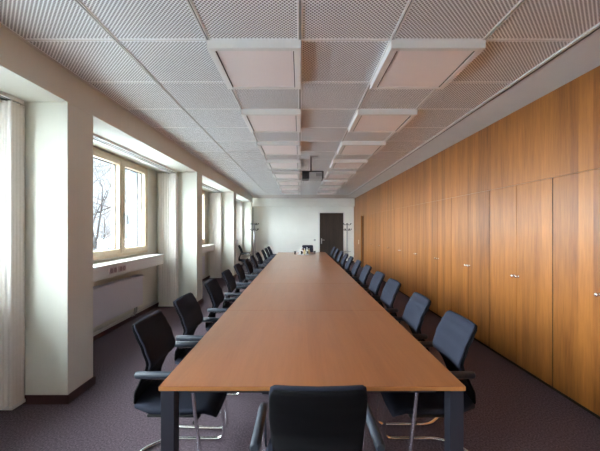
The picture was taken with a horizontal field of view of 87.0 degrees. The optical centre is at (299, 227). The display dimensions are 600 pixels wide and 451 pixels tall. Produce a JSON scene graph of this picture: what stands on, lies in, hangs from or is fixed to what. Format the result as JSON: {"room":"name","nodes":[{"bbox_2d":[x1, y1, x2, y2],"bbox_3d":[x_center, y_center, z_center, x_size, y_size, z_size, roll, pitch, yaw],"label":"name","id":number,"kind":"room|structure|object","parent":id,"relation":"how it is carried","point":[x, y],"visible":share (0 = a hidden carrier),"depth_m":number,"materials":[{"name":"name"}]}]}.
{"room":"conference room","nodes":[
{"label":"conference room","id":0,"kind":"room"},
{"bbox_2d":[23,102,92,394],"bbox_3d":[-2.368,0.211,2.868,0.765,2.578,0.335,0,0,0],"label":"column","id":1,"kind":"structure","parent":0,"point":[58,135],"depth_m":2.70,"materials":[{"name":"paint"}]},
{"bbox_2d":[0,26,252,201],"bbox_3d":[-2.522,-1.234,4.650,1.075,0.312,17.300,0,0,0],"label":"wall","id":2,"kind":"structure","parent":0,"point":[27,75],"depth_m":3.11,"materials":[{"name":"paint"}]},
{"bbox_2d":[0,90,23,104],"bbox_3d":[-2.422,-1.062,1.173,0.155,0.033,3.035,0,0,0],"label":"rail","id":3,"kind":"object","parent":2,"relation":"attached to","point":[3,96],"visible":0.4,"depth_m":2.58,"materials":[{"name":"white paint"}]},
{"bbox_2d":[0,100,25,409],"bbox_3d":[-2.501,0.222,2.627,0.338,2.513,0.136,0,0,0],"label":"curtain","id":4,"kind":"object","parent":3,"relation":"hanging from","point":[12,114],"visible":1,"depth_m":2.57,"materials":[{"name":"fabric"}]},
{"bbox_2d":[93,133,177,173],"bbox_3d":[-2.422,-1.062,4.562,0.155,0.033,3.035,0,0,0],"label":"rail","id":5,"kind":"object","parent":2,"relation":"attached to","point":[96,138],"visible":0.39,"depth_m":4.45,"materials":[{"name":"white metal"}]},
{"bbox_2d":[158,173,177,305],"bbox_3d":[-2.501,0.222,6.017,0.338,2.513,0.136,0,0,0],"label":"curtain","id":6,"kind":"object","parent":5,"relation":"hanging from","point":[168,182],"visible":0.81,"depth_m":5.95,"materials":[{"name":"fabric"}]},
{"bbox_2d":[202,183,221,192],"bbox_3d":[-2.422,-1.062,7.952,0.155,0.033,3.035,0,0,0],"label":"rail","id":7,"kind":"object","parent":2,"relation":"attached to","point":[203,185],"visible":0.45,"depth_m":8.47,"materials":[{"name":"white metal"}]},
{"bbox_2d":[210,193,221,277],"bbox_3d":[-2.501,0.222,9.407,0.338,2.513,0.136,0,0,0],"label":"curtain","id":8,"kind":"object","parent":7,"relation":"hanging from","point":[215,198],"visible":1,"depth_m":9.34,"materials":[{"name":"fabric"}]},
{"bbox_3d":[-2.422,-1.061,11.342,0.155,0.033,3.035,0,0,0],"label":"rail","id":9,"kind":"object","parent":2,"relation":"attached to","visible":0},
{"bbox_2d":[236,202,241,264],"bbox_3d":[-2.501,0.222,12.797,0.338,2.513,0.136,0,0,0],"label":"curtain","id":10,"kind":"object","parent":9,"relation":"hanging from","point":[238,204],"visible":0.62,"depth_m":12.73,"materials":[{"name":"fabric"}]},
{"bbox_2d":[93,147,207,334],"bbox_3d":[-2.905,0.080,4.850,0.310,2.940,17.700,0,0,0],"label":"wall","id":11,"kind":"structure","parent":0,"point":[150,274],"depth_m":5.81,"materials":[{"name":"paint"}]},
{"bbox_2d":[93,275,143,327],"bbox_3d":[-2.663,1.093,4.457,0.175,0.663,1.666,0,0,0],"label":"radiator","id":12,"kind":"object","parent":11,"relation":"attached to","point":[112,299],"visible":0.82,"depth_m":4.44,"materials":[{"name":"white metal"}]},
{"bbox_2d":[93,275,142,289],"bbox_3d":[-2.635,0.770,4.410,0.120,0.016,1.560,0,0,0],"label":"grille","id":13,"kind":"object","parent":12,"relation":"attached to","point":[124,280],"depth_m":4.50,"materials":[{"name":"metal"}]},
{"bbox_2d":[93,147,147,259],"bbox_3d":[-2.715,-0.318,4.570,0.190,1.485,2.080,0,0,0],"label":"window","id":14,"kind":"structure","parent":11,"relation":"in","point":[119,165],"depth_m":4.75,"materials":[{"name":"brown wood"}]},
{"bbox_2d":[127,170,138,245],"bbox_3d":[-2.940,-0.318,5.594,0.240,1.485,0.028,0,0,0],"label":"window pane","id":15,"kind":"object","parent":14,"relation":"in","point":[132,177],"depth_m":5.60,"materials":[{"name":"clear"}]},
{"bbox_2d":[93,299,158,335],"bbox_3d":[-2.715,1.397,4.562,0.018,0.053,3.023,0,0,0],"label":"pipe","id":16,"kind":"object","parent":11,"relation":"attached to","point":[158,299],"visible":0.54,"depth_m":4.82,"materials":[{"name":"white paint"}]},
{"bbox_2d":[93,254,164,281],"bbox_3d":[-2.592,0.552,4.370,0.315,0.175,2.638,0,0,0],"label":"windowsill","id":17,"kind":"structure","parent":11,"relation":"attached to","point":[134,263],"depth_m":4.52,"materials":[{"name":"white paint"}]},
{"bbox_2d":[23,262,252,403],"bbox_3d":[-2.362,1.464,4.803,0.782,0.078,17.794,0,0,0],"label":"baseboard","id":18,"kind":"structure","parent":11,"relation":"attached to","point":[30,399],"depth_m":2.80,"materials":[{"name":"brown"}]},
{"bbox_2d":[202,190,204,242],"bbox_3d":[-2.715,-0.318,7.960,0.190,1.485,2.080,0,0,0],"label":"window","id":19,"kind":"structure","parent":11,"relation":"in","point":[203,191],"depth_m":8.87,"materials":[{"name":"brown wood"}]},
{"bbox_2d":[202,244,214,252],"bbox_3d":[-2.592,0.552,7.760,0.315,0.175,2.638,0,0,0],"label":"windowsill","id":20,"kind":"structure","parent":11,"relation":"attached to","point":[205,247],"depth_m":8.46,"materials":[{"name":"white paint"}]},
{"bbox_2d":[157,172,201,301],"bbox_3d":[-2.368,0.211,6.258,0.765,2.578,0.335,0,0,0],"label":"wall","id":21,"kind":"structure","parent":0,"point":[189,183],"depth_m":6.09,"materials":[{"name":"paint"}]},
{"bbox_2d":[208,192,235,275],"bbox_3d":[-2.368,0.211,9.648,0.765,2.578,0.335,0,0,0],"label":"wall","id":22,"kind":"structure","parent":0,"point":[228,198],"depth_m":9.48,"materials":[{"name":"paint"}]},
{"bbox_2d":[242,202,251,262],"bbox_3d":[-2.368,0.211,13.037,0.765,2.578,0.335,0,0,0],"label":"wall","id":23,"kind":"structure","parent":0,"point":[246,206],"depth_m":12.87,"materials":[{"name":"paint"}]},
{"bbox_2d":[0,0,599,194],"bbox_3d":[0.010,-1.339,4.376,3.990,0.022,16.752,0,0,0],"label":"ceiling","id":24,"kind":"structure","parent":0,"point":[152,59],"depth_m":2.47,"materials":[{"name":"metal"}]},
{"bbox_2d":[207,39,300,88],"bbox_3d":[-0.328,-1.309,2.580,0.672,0.062,0.672,0,0,0],"label":"ceiling light","id":25,"kind":"object","parent":24,"relation":"attached to","point":[241,63],"visible":1,"depth_m":2.44,"materials":[{"name":"white plastic"}]},
{"bbox_2d":[217,51,293,86],"bbox_3d":[-0.328,-1.292,2.580,0.556,0.012,0.589,0,0,0],"label":"diffuser","id":26,"kind":"object","parent":25,"relation":"attached to","point":[240,68],"depth_m":2.54,"materials":[{"name":"white plastic"}]},
{"bbox_2d":[241,109,300,131],"bbox_3d":[-0.328,-1.309,3.892,0.672,0.062,0.672,0,0,0],"label":"ceiling light","id":27,"kind":"object","parent":24,"relation":"attached to","point":[256,120],"visible":1,"depth_m":3.75,"materials":[{"name":"white plastic"}]},
{"bbox_2d":[247,116,295,130],"bbox_3d":[-0.328,-1.292,3.892,0.556,0.012,0.589,0,0,0],"label":"diffuser","id":28,"kind":"object","parent":27,"relation":"attached to","point":[256,123],"depth_m":3.89,"materials":[{"name":"white plastic"}]},
{"bbox_2d":[257,141,300,154],"bbox_3d":[-0.328,-1.309,5.204,0.672,0.062,0.672,0,0,0],"label":"ceiling light","id":29,"kind":"object","parent":24,"relation":"attached to","point":[265,147],"visible":1,"depth_m":5.05,"materials":[{"name":"white plastic"}]},
{"bbox_2d":[262,146,296,153],"bbox_3d":[-0.328,-1.292,5.204,0.556,0.012,0.589,0,0,0],"label":"diffuser","id":30,"kind":"object","parent":29,"relation":"attached to","point":[265,149],"depth_m":5.19,"materials":[{"name":"white plastic"}]},
{"bbox_2d":[266,160,299,168],"bbox_3d":[-0.328,-1.309,6.516,0.672,0.062,0.672,0,0,0],"label":"ceiling light","id":31,"kind":"object","parent":24,"relation":"attached to","point":[272,164],"visible":0.98,"depth_m":6.40,"materials":[{"name":"white plastic"}]},
{"bbox_2d":[270,163,297,167],"bbox_3d":[-0.328,-1.292,6.516,0.556,0.012,0.589,0,0,0],"label":"diffuser","id":32,"kind":"object","parent":31,"relation":"attached to","point":[272,165],"depth_m":6.50,"materials":[{"name":"white plastic"}]},
{"bbox_2d":[272,172,299,178],"bbox_3d":[-0.328,-1.309,7.828,0.672,0.062,0.672,0,0,0],"label":"ceiling light","id":33,"kind":"object","parent":24,"relation":"attached to","point":[277,175],"visible":0.88,"depth_m":7.74,"materials":[{"name":"white plastic"}]},
{"bbox_2d":[275,174,297,177],"bbox_3d":[-0.328,-1.292,7.828,0.556,0.012,0.589,0,0,0],"label":"diffuser","id":34,"kind":"object","parent":33,"relation":"attached to","point":[276,175],"depth_m":7.80,"materials":[{"name":"white plastic"}]},
{"bbox_2d":[276,180,299,184],"bbox_3d":[-0.328,-1.309,9.140,0.672,0.062,0.672,0,0,0],"label":"ceiling light","id":35,"kind":"object","parent":24,"relation":"attached to","point":[279,182],"visible":0.98,"depth_m":8.93,"materials":[{"name":"white plastic"}]},
{"bbox_2d":[279,186,299,190],"bbox_3d":[-0.328,-1.309,10.452,0.672,0.062,0.672,0,0,0],"label":"ceiling light","id":36,"kind":"object","parent":24,"relation":"attached to","point":[282,188],"visible":1,"depth_m":10.29,"materials":[{"name":"white plastic"}]},
{"bbox_2d":[282,191,299,194],"bbox_3d":[-0.328,-1.309,11.764,0.672,0.062,0.672,0,0,0],"label":"ceiling light","id":37,"kind":"object","parent":24,"relation":"attached to","point":[283,192],"visible":0.94,"depth_m":11.43,"materials":[{"name":"white plastic"}]},
{"bbox_2d":[302,155,323,180],"bbox_3d":[0.233,-1.119,5.878,0.395,0.442,0.333,0,0,0],"label":"projector","id":38,"kind":"object","parent":24,"relation":"hanging from","point":[311,175],"visible":1,"depth_m":5.74,"materials":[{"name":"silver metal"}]},
{"bbox_2d":[317,191,335,194],"bbox_3d":[0.984,-1.309,11.764,0.672,0.062,0.672,0,0,0],"label":"ceiling light","id":39,"kind":"object","parent":24,"relation":"attached to","point":[318,192],"visible":0.96,"depth_m":11.70,"materials":[{"name":"white plastic"}]},
{"bbox_2d":[319,186,340,190],"bbox_3d":[0.984,-1.309,10.452,0.672,0.062,0.672,0,0,0],"label":"ceiling light","id":40,"kind":"object","parent":24,"relation":"attached to","point":[322,188],"visible":1,"depth_m":10.29,"materials":[{"name":"white plastic"}]},
{"bbox_2d":[322,180,346,184],"bbox_3d":[0.984,-1.309,9.140,0.672,0.062,0.672,0,0,0],"label":"ceiling light","id":41,"kind":"object","parent":24,"relation":"attached to","point":[325,182],"visible":0.94,"depth_m":8.93,"materials":[{"name":"white plastic"}]},
{"bbox_2d":[325,172,355,178],"bbox_3d":[0.984,-1.309,7.828,0.672,0.062,0.672,0,0,0],"label":"ceiling light","id":42,"kind":"object","parent":24,"relation":"attached to","point":[329,175],"visible":0.92,"depth_m":7.74,"materials":[{"name":"white plastic"}]},
{"bbox_2d":[328,174,352,177],"bbox_3d":[0.984,-1.292,7.828,0.556,0.012,0.589,0,0,0],"label":"diffuser","id":43,"kind":"object","parent":42,"relation":"attached to","point":[329,175],"depth_m":7.74,"materials":[{"name":"white plastic"}]},
{"bbox_2d":[330,160,366,168],"bbox_3d":[0.984,-1.309,6.516,0.672,0.062,0.672,0,0,0],"label":"ceiling light","id":44,"kind":"object","parent":24,"relation":"attached to","point":[336,164],"visible":1,"depth_m":6.40,"materials":[{"name":"white plastic"}]},
{"bbox_2d":[333,163,362,167],"bbox_3d":[0.984,-1.292,6.516,0.556,0.012,0.589,0,0,0],"label":"diffuser","id":45,"kind":"object","parent":44,"relation":"attached to","point":[335,165],"depth_m":6.50,"materials":[{"name":"white plastic"}]},
{"bbox_2d":[337,141,385,154],"bbox_3d":[0.984,-1.309,5.204,0.672,0.062,0.672,0,0,0],"label":"ceiling light","id":46,"kind":"object","parent":24,"relation":"attached to","point":[346,147],"visible":1,"depth_m":5.05,"materials":[{"name":"white plastic"}]},
{"bbox_2d":[341,146,379,153],"bbox_3d":[0.984,-1.292,5.204,0.556,0.012,0.589,0,0,0],"label":"diffuser","id":47,"kind":"object","parent":46,"relation":"attached to","point":[345,149],"depth_m":5.18,"materials":[{"name":"white plastic"}]},
{"bbox_2d":[348,109,416,131],"bbox_3d":[0.984,-1.309,3.892,0.672,0.062,0.672,0,0,0],"label":"ceiling light","id":48,"kind":"object","parent":24,"relation":"attached to","point":[364,120],"visible":1,"depth_m":3.76,"materials":[{"name":"white plastic"}]},
{"bbox_2d":[354,116,408,130],"bbox_3d":[0.984,-1.292,3.892,0.556,0.012,0.589,0,0,0],"label":"diffuser","id":49,"kind":"object","parent":48,"relation":"attached to","point":[363,123],"depth_m":3.89,"materials":[{"name":"white"}]},
{"bbox_2d":[370,39,485,88],"bbox_3d":[0.984,-1.309,2.580,0.672,0.062,0.672,0,0,0],"label":"ceiling light","id":50,"kind":"object","parent":24,"relation":"attached to","point":[406,63],"visible":1,"depth_m":2.44,"materials":[{"name":"white plastic"}]},
{"bbox_2d":[378,51,472,86],"bbox_3d":[0.984,-1.292,2.580,0.556,0.012,0.589,0,0,0],"label":"diffuser","id":51,"kind":"object","parent":50,"relation":"attached to","point":[404,68],"depth_m":2.53,"materials":[{"name":"white"}]},
{"bbox_2d":[0,263,599,450],"bbox_3d":[-0.062,1.550,4.850,5.995,0.100,17.900,0,0,0],"label":"floor","id":52,"kind":"structure","parent":0,"point":[513,410],"depth_m":2.52,"materials":[{"name":"carpet"}]},
{"bbox_2d":[132,310,226,450],"bbox_3d":[-0.783,1.030,2.000,0.586,0.937,0.510,0,0,0],"label":"chair","id":53,"kind":"object","parent":52,"relation":"on","point":[153,333],"visible":0.83,"depth_m":1.90,"materials":[{"name":"black fabric"}]},
{"bbox_2d":[134,310,174,370],"bbox_3d":[-0.921,0.699,2.000,0.128,0.273,0.370,0,0,0],"label":"backrest","id":54,"kind":"object","parent":53,"relation":"on","point":[153,333],"depth_m":1.96,"materials":[{"name":"black fabric"}]},
{"bbox_2d":[173,292,240,429],"bbox_3d":[-0.779,1.030,2.593,0.586,0.937,0.510,0,0,2],"label":"chair","id":55,"kind":"object","parent":52,"relation":"on","point":[189,312],"visible":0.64,"depth_m":2.50,"materials":[{"name":"grey fabric"}]},
{"bbox_2d":[175,292,202,334],"bbox_3d":[-0.917,0.699,2.598,0.128,0.273,0.370,0,0,2],"label":"backrest","id":56,"kind":"object","parent":55,"relation":"on","point":[189,312],"depth_m":2.57,"materials":[{"name":"black fabric"}]},
{"bbox_2d":[204,278,236,330],"bbox_3d":[-0.782,1.030,3.391,0.586,0.937,0.510,0,0,1],"label":"chair","id":57,"kind":"object","parent":52,"relation":"on","point":[212,286],"visible":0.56,"depth_m":3.31,"materials":[{"name":"grey fabric"}]},
{"bbox_2d":[205,278,223,307],"bbox_3d":[-0.920,0.699,3.392,0.128,0.273,0.370,0,0,1],"label":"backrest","id":58,"kind":"object","parent":57,"relation":"on","point":[212,286],"depth_m":3.36,"materials":[{"name":"black fabric"}]},
{"bbox_2d":[222,269,247,307],"bbox_3d":[-0.794,1.030,4.150,0.586,0.937,0.510,0,0,0],"label":"chair","id":59,"kind":"object","parent":52,"relation":"on","point":[227,275],"visible":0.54,"depth_m":4.09,"materials":[{"name":"grey fabric"}]},
{"bbox_2d":[223,269,236,292],"bbox_3d":[-0.931,0.699,4.150,0.128,0.273,0.370,0,0,0],"label":"cushion","id":60,"kind":"object","parent":59,"relation":"on","point":[228,277],"depth_m":4.11,"materials":[{"name":"black fabric"}]},
{"bbox_2d":[236,245,252,273],"bbox_3d":[-1.788,1.030,10.241,0.586,0.937,0.510,0,0,-6],"label":"chair","id":61,"kind":"object","parent":52,"relation":"on","point":[239,246],"visible":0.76,"depth_m":10.06,"materials":[{"name":"grey fabric"}]},
{"bbox_2d":[234,263,255,297],"bbox_3d":[-0.794,1.030,4.880,0.586,0.937,0.510,0,0,0],"label":"chair","id":62,"kind":"object","parent":52,"relation":"on","point":[238,268],"visible":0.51,"depth_m":4.81,"materials":[{"name":"grey fabric"}]},
{"bbox_2d":[234,263,245,281],"bbox_3d":[-0.932,0.699,4.881,0.128,0.273,0.370,0,0,0],"label":"cushion","id":63,"kind":"object","parent":62,"relation":"on","point":[238,268],"depth_m":4.84,"materials":[{"name":"black fabric"}]},
{"bbox_2d":[243,258,260,281],"bbox_3d":[-0.793,1.030,5.683,0.586,0.937,0.510,0,0,2],"label":"chair","id":64,"kind":"object","parent":52,"relation":"on","point":[247,263],"visible":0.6,"depth_m":5.59,"materials":[{"name":"grey fabric"}]},
{"bbox_2d":[244,258,253,273],"bbox_3d":[-0.931,0.699,5.687,0.128,0.273,0.370,0,0,2],"label":"cushion","id":65,"kind":"object","parent":64,"relation":"on","point":[247,263],"depth_m":5.65,"materials":[{"name":"black fabric"}]},
{"bbox_2d":[250,255,265,281],"bbox_3d":[-0.785,1.030,6.378,0.586,0.937,0.510,0,0,-1],"label":"chair","id":66,"kind":"object","parent":52,"relation":"on","point":[252,257],"visible":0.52,"depth_m":6.28,"materials":[{"name":"grey fabric"}]},
{"bbox_2d":[251,255,257,268],"bbox_3d":[-0.922,0.699,6.374,0.128,0.273,0.370,0,0,-1],"label":"cushion","id":67,"kind":"object","parent":66,"relation":"on","point":[253,259],"depth_m":6.29,"materials":[{"name":"fabric"}]},
{"bbox_2d":[255,252,268,273],"bbox_3d":[-0.792,1.030,7.202,0.586,0.937,0.510,0,0,1],"label":"chair","id":68,"kind":"object","parent":52,"relation":"on","point":[261,263],"visible":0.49,"depth_m":7.08,"materials":[{"name":"grey fabric"}]},
{"bbox_2d":[256,252,262,263],"bbox_3d":[-0.930,0.699,7.205,0.128,0.273,0.370,0,0,1],"label":"cushion","id":69,"kind":"object","parent":68,"relation":"on","point":[258,255],"depth_m":7.17,"materials":[{"name":"fabric"}]},
{"bbox_2d":[270,256,334,261],"bbox_3d":[0.059,1.130,7.835,1.473,0.740,1.403,0,0,0],"label":"conference table","id":70,"kind":"object","parent":52,"relation":"on","point":[276,258],"visible":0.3,"depth_m":7.62,"materials":[{"name":"brown wood"}]},
{"bbox_2d":[276,252,328,255],"bbox_3d":[0.059,1.130,9.241,1.473,0.740,1.403,0,0,0],"label":"conference table","id":71,"kind":"object","parent":52,"relation":"on","point":[278,253],"visible":0.3,"depth_m":9.06,"materials":[{"name":"brown wood"}]},
{"bbox_2d":[263,262,342,269],"bbox_3d":[0.059,1.130,6.431,1.473,0.740,1.403,0,0,0],"label":"conference table","id":72,"kind":"object","parent":52,"relation":"on","point":[271,265],"visible":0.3,"depth_m":6.24,"materials":[{"name":"brown wood"}]},
{"bbox_2d":[251,270,357,283],"bbox_3d":[0.059,1.130,5.026,1.473,0.740,1.403,0,0,0],"label":"conference table","id":73,"kind":"object","parent":52,"relation":"on","point":[265,276],"visible":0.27,"depth_m":4.85,"materials":[{"name":"brown wood"}]},
{"bbox_2d":[227,284,384,309],"bbox_3d":[0.059,1.130,3.620,1.473,0.740,1.403,0,0,0],"label":"conference table","id":74,"kind":"object","parent":52,"relation":"on","point":[255,296],"visible":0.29,"depth_m":3.41,"materials":[{"name":"brown wood"}]},
{"bbox_2d":[159,310,465,450],"bbox_3d":[0.059,1.130,2.216,1.473,0.740,1.403,0,0,0],"label":"conference table","id":75,"kind":"object","parent":52,"relation":"on","point":[244,351],"visible":0.89,"depth_m":1.80,"materials":[{"name":"brown wood"}]},
{"bbox_2d":[250,385,384,450],"bbox_3d":[0.066,1.030,1.312,0.510,0.937,0.586,0,0,0],"label":"chair","id":76,"kind":"object","parent":52,"relation":"on","point":[301,418],"visible":1,"depth_m":1.17,"materials":[{"name":"grey fabric"}]},
{"bbox_2d":[334,251,343,265],"bbox_3d":[0.834,1.030,7.651,0.586,0.937,0.510,0,0,0],"label":"chair","id":77,"kind":"object","parent":52,"relation":"on","point":[341,252],"visible":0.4,"depth_m":7.58,"materials":[{"name":"grey"}]},
{"bbox_2d":[337,251,342,261],"bbox_3d":[0.972,0.699,7.651,0.128,0.273,0.370,0,0,0],"label":"cushion","id":78,"kind":"object","parent":77,"relation":"on","point":[341,252],"depth_m":7.58,"materials":[{"name":"fabric"}]},
{"bbox_2d":[337,253,348,269],"bbox_3d":[0.842,1.030,6.920,0.586,0.937,0.510,0,0,0],"label":"chair","id":79,"kind":"object","parent":52,"relation":"on","point":[345,256],"visible":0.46,"depth_m":6.88,"materials":[{"name":"grey"}]},
{"bbox_2d":[341,253,347,265],"bbox_3d":[0.979,0.699,6.919,0.128,0.273,0.370,0,0,0],"label":"cushion","id":80,"kind":"object","parent":79,"relation":"on","point":[345,256],"depth_m":6.87,"materials":[{"name":"fabric"}]},
{"bbox_2d":[341,256,353,275],"bbox_3d":[0.829,1.030,6.199,0.586,0.937,0.510,0,0,1],"label":"chair","id":81,"kind":"object","parent":52,"relation":"on","point":[350,259],"visible":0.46,"depth_m":6.13,"materials":[{"name":"grey"}]},
{"bbox_2d":[345,256,352,269],"bbox_3d":[0.967,0.699,6.196,0.128,0.273,0.370,0,0,1],"label":"cushion","id":82,"kind":"object","parent":81,"relation":"on","point":[350,259],"depth_m":6.14,"materials":[{"name":"fabric"}]},
{"bbox_2d":[343,223,351,257],"bbox_3d":[1.920,0.644,12.850,0.384,1.680,0.384,0,0,-17],"label":"coat stand","id":83,"kind":"object","parent":52,"relation":"on","point":[347,224],"visible":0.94,"depth_m":12.84,"materials":[{"name":"black plastic"}]},
{"bbox_2d":[346,260,360,283],"bbox_3d":[0.839,1.030,5.468,0.586,0.937,0.510,0,0,2],"label":"chair","id":84,"kind":"object","parent":52,"relation":"on","point":[357,264],"visible":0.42,"depth_m":5.36,"materials":[{"name":"grey fabric"}]},
{"bbox_2d":[351,260,360,275],"bbox_3d":[0.977,0.699,5.464,0.128,0.273,0.370,0,0,2],"label":"cushion","id":85,"kind":"object","parent":84,"relation":"on","point":[357,264],"depth_m":5.41,"materials":[{"name":"fabric"}]},
{"bbox_2d":[354,264,371,295],"bbox_3d":[0.841,1.030,4.719,0.586,0.937,0.510,0,0,0],"label":"chair","id":86,"kind":"object","parent":52,"relation":"on","point":[366,270],"visible":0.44,"depth_m":4.64,"materials":[{"name":"grey"}]},
{"bbox_2d":[359,264,370,283],"bbox_3d":[0.978,0.699,4.718,0.128,0.273,0.370,0,0,0],"label":"backrest","id":87,"kind":"object","parent":86,"relation":"on","point":[366,270],"depth_m":4.68,"materials":[{"name":"blue fabric"}]},
{"bbox_2d":[369,213,374,273],"bbox_3d":[2.567,0.503,10.270,0.537,1.934,0.974,0,0,0],"label":"tall cabinet","id":88,"kind":"object","parent":52,"relation":"on","point":[371,216],"visible":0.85,"depth_m":10.18,"materials":[{"name":"brown wood"}]},
{"bbox_2d":[363,271,384,307],"bbox_3d":[0.832,1.030,3.980,0.586,0.937,0.510,0,0,0],"label":"chair","id":89,"kind":"object","parent":52,"relation":"on","point":[378,277],"visible":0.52,"depth_m":3.93,"materials":[{"name":"grey"}]},
{"bbox_2d":[369,271,383,295],"bbox_3d":[0.969,0.699,3.981,0.128,0.273,0.370,0,0,0],"label":"backrest","id":90,"kind":"object","parent":89,"relation":"on","point":[375,284],"depth_m":3.94,"materials":[{"name":"blue fabric"}]},
{"bbox_2d":[375,211,383,273],"bbox_3d":[2.567,0.503,9.290,0.537,1.934,0.974,0,0,0],"label":"tall cabinet","id":91,"kind":"object","parent":52,"relation":"on","point":[379,217],"visible":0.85,"depth_m":9.28,"materials":[{"name":"brown wood"}]},
{"bbox_2d":[374,278,400,322],"bbox_3d":[0.834,1.030,3.382,0.586,0.937,0.510,0,0,-1],"label":"chair","id":92,"kind":"object","parent":52,"relation":"on","point":[389,292],"visible":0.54,"depth_m":3.33,"materials":[{"name":"grey"}]},
{"bbox_2d":[380,278,399,307],"bbox_3d":[0.972,0.699,3.384,0.128,0.273,0.370,0,0,-1],"label":"backrest","id":93,"kind":"object","parent":92,"relation":"on","point":[389,292],"depth_m":3.36,"materials":[{"name":"blue fabric"}]},
{"bbox_2d":[384,209,393,281],"bbox_3d":[2.567,0.503,8.310,0.537,1.934,0.974,0,0,0],"label":"tall cabinet","id":94,"kind":"object","parent":52,"relation":"on","point":[388,215],"visible":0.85,"depth_m":8.33,"materials":[{"name":"brown wood"}]},
{"bbox_2d":[394,207,407,295],"bbox_3d":[2.567,0.503,7.330,0.537,1.934,0.974,0,0,0],"label":"tall cabinet","id":95,"kind":"object","parent":52,"relation":"on","point":[400,214],"visible":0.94,"depth_m":7.27,"materials":[{"name":"brown wood"}]},
{"bbox_2d":[375,292,438,425],"bbox_3d":[0.831,1.030,2.628,0.586,0.937,0.510,0,0,1],"label":"chair","id":96,"kind":"object","parent":52,"relation":"on","point":[418,305],"visible":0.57,"depth_m":2.50,"materials":[{"name":"grey"}]},
{"bbox_2d":[403,292,429,333],"bbox_3d":[0.968,0.699,2.625,0.128,0.273,0.370,0,0,1],"label":"backrest","id":97,"kind":"object","parent":96,"relation":"on","point":[415,311],"depth_m":2.59,"materials":[{"name":"blue fabric"}]},
{"bbox_2d":[408,203,425,296],"bbox_3d":[2.567,0.503,6.350,0.537,1.934,0.974,0,0,0],"label":"tall cabinet","id":98,"kind":"object","parent":52,"relation":"on","point":[416,213],"visible":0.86,"depth_m":6.28,"materials":[{"name":"brown wood"}]},
{"bbox_2d":[381,310,477,450],"bbox_3d":[0.838,1.030,2.000,0.586,0.937,0.510,0,0,0],"label":"chair","id":99,"kind":"object","parent":52,"relation":"on","point":[455,333],"visible":0.74,"depth_m":1.90,"materials":[{"name":"grey"}]},
{"bbox_2d":[433,310,475,370],"bbox_3d":[0.976,0.699,2.000,0.128,0.273,0.370,0,0,0],"label":"backrest","id":100,"kind":"object","parent":99,"relation":"on","point":[454,335],"depth_m":1.96,"materials":[{"name":"blue fabric"}]},
{"bbox_2d":[426,198,450,316],"bbox_3d":[2.567,0.503,5.370,0.537,1.934,0.974,0,0,0],"label":"tall cabinet","id":101,"kind":"object","parent":52,"relation":"on","point":[438,213],"visible":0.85,"depth_m":5.33,"materials":[{"name":"brown wood"}]},
{"bbox_2d":[451,191,488,345],"bbox_3d":[2.567,0.503,4.390,0.537,1.934,0.974,0,0,0],"label":"tall cabinet","id":102,"kind":"object","parent":52,"relation":"on","point":[469,213],"visible":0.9,"depth_m":4.30,"materials":[{"name":"brown wood"}]},
{"bbox_2d":[489,178,552,386],"bbox_3d":[2.567,0.503,3.410,0.537,1.934,0.974,0,0,0],"label":"tall cabinet","id":103,"kind":"object","parent":52,"relation":"on","point":[521,215],"visible":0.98,"depth_m":3.30,"materials":[{"name":"brown wood"}]},
{"bbox_2d":[553,168,599,415],"bbox_3d":[2.567,0.503,2.430,0.537,1.934,0.974,0,0,0],"label":"tall cabinet","id":104,"kind":"object","parent":52,"relation":"on","point":[576,196],"visible":1,"depth_m":2.66,"materials":[{"name":"brown wood"}]},
{"bbox_2d":[252,198,354,260],"bbox_3d":[-0.062,0.080,13.650,5.995,2.840,0.300,0,0,0],"label":"wall","id":105,"kind":"structure","parent":0,"point":[285,224],"depth_m":13.70,"materials":[{"name":"paint"}]},
{"bbox_2d":[318,212,344,261],"bbox_3d":[1.367,0.394,13.717,1.155,2.213,0.165,0,0,0],"label":"door","id":106,"kind":"structure","parent":105,"relation":"in","point":[331,234],"depth_m":13.71,"materials":[{"name":"brown wood"}]},
{"bbox_2d":[354,66,599,265],"bbox_3d":[2.585,0.055,4.850,0.500,2.890,17.700,0,0,0],"label":"wall","id":107,"kind":"structure","parent":0,"point":[557,134],"depth_m":3.51,"materials":[{"name":"brown wood"}]},
{"bbox_2d":[361,215,363,267],"bbox_3d":[2.377,0.516,11.845,0.096,1.967,0.510,0,0,0],"label":"door","id":108,"kind":"structure","parent":107,"relation":"in","point":[362,217],"depth_m":12.06,"materials":[{"name":"brown wood"}]},
{"bbox_2d":[251,28,599,197],"bbox_3d":[0.125,-1.357,4.900,4.820,0.205,17.800,0,0,0],"label":"trim","id":109,"kind":"structure","parent":107,"relation":"attached to","point":[581,58],"depth_m":3.23,"materials":[{"name":"paint"}]},
{"bbox_2d":[354,262,599,418],"bbox_3d":[2.566,1.485,4.850,0.438,0.030,17.700,0,0,0],"label":"baseboard","id":110,"kind":"structure","parent":107,"relation":"attached to","point":[496,352],"depth_m":3.12,"materials":[{"name":"black"}]},
{"label":"outside","id":111,"kind":"structure","parent":0,"visible":0},
{"bbox_2d":[97,239,126,248],"bbox_3d":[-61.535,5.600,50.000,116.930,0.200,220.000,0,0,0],"label":"ground","id":112,"kind":"structure","parent":111,"point":[110,240],"depth_m":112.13,"materials":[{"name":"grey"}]},
{"bbox_2d":[93,159,126,248],"bbox_3d":[-15.232,-2.458,23.161,10.664,15.937,14.047,0,0,-7],"label":"bare tree","id":113,"kind":"object","parent":112,"relation":"on","point":[95,166],"visible":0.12,"depth_m":23.02,"materials":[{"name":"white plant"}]},
{"bbox_2d":[93,161,126,249],"bbox_3d":[-9.671,-0.104,14.440,8.187,11.265,14.460,0,0,-45],"label":"bare tree","id":114,"kind":"object","parent":112,"relation":"on","point":[94,238],"visible":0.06,"depth_m":13.30,"materials":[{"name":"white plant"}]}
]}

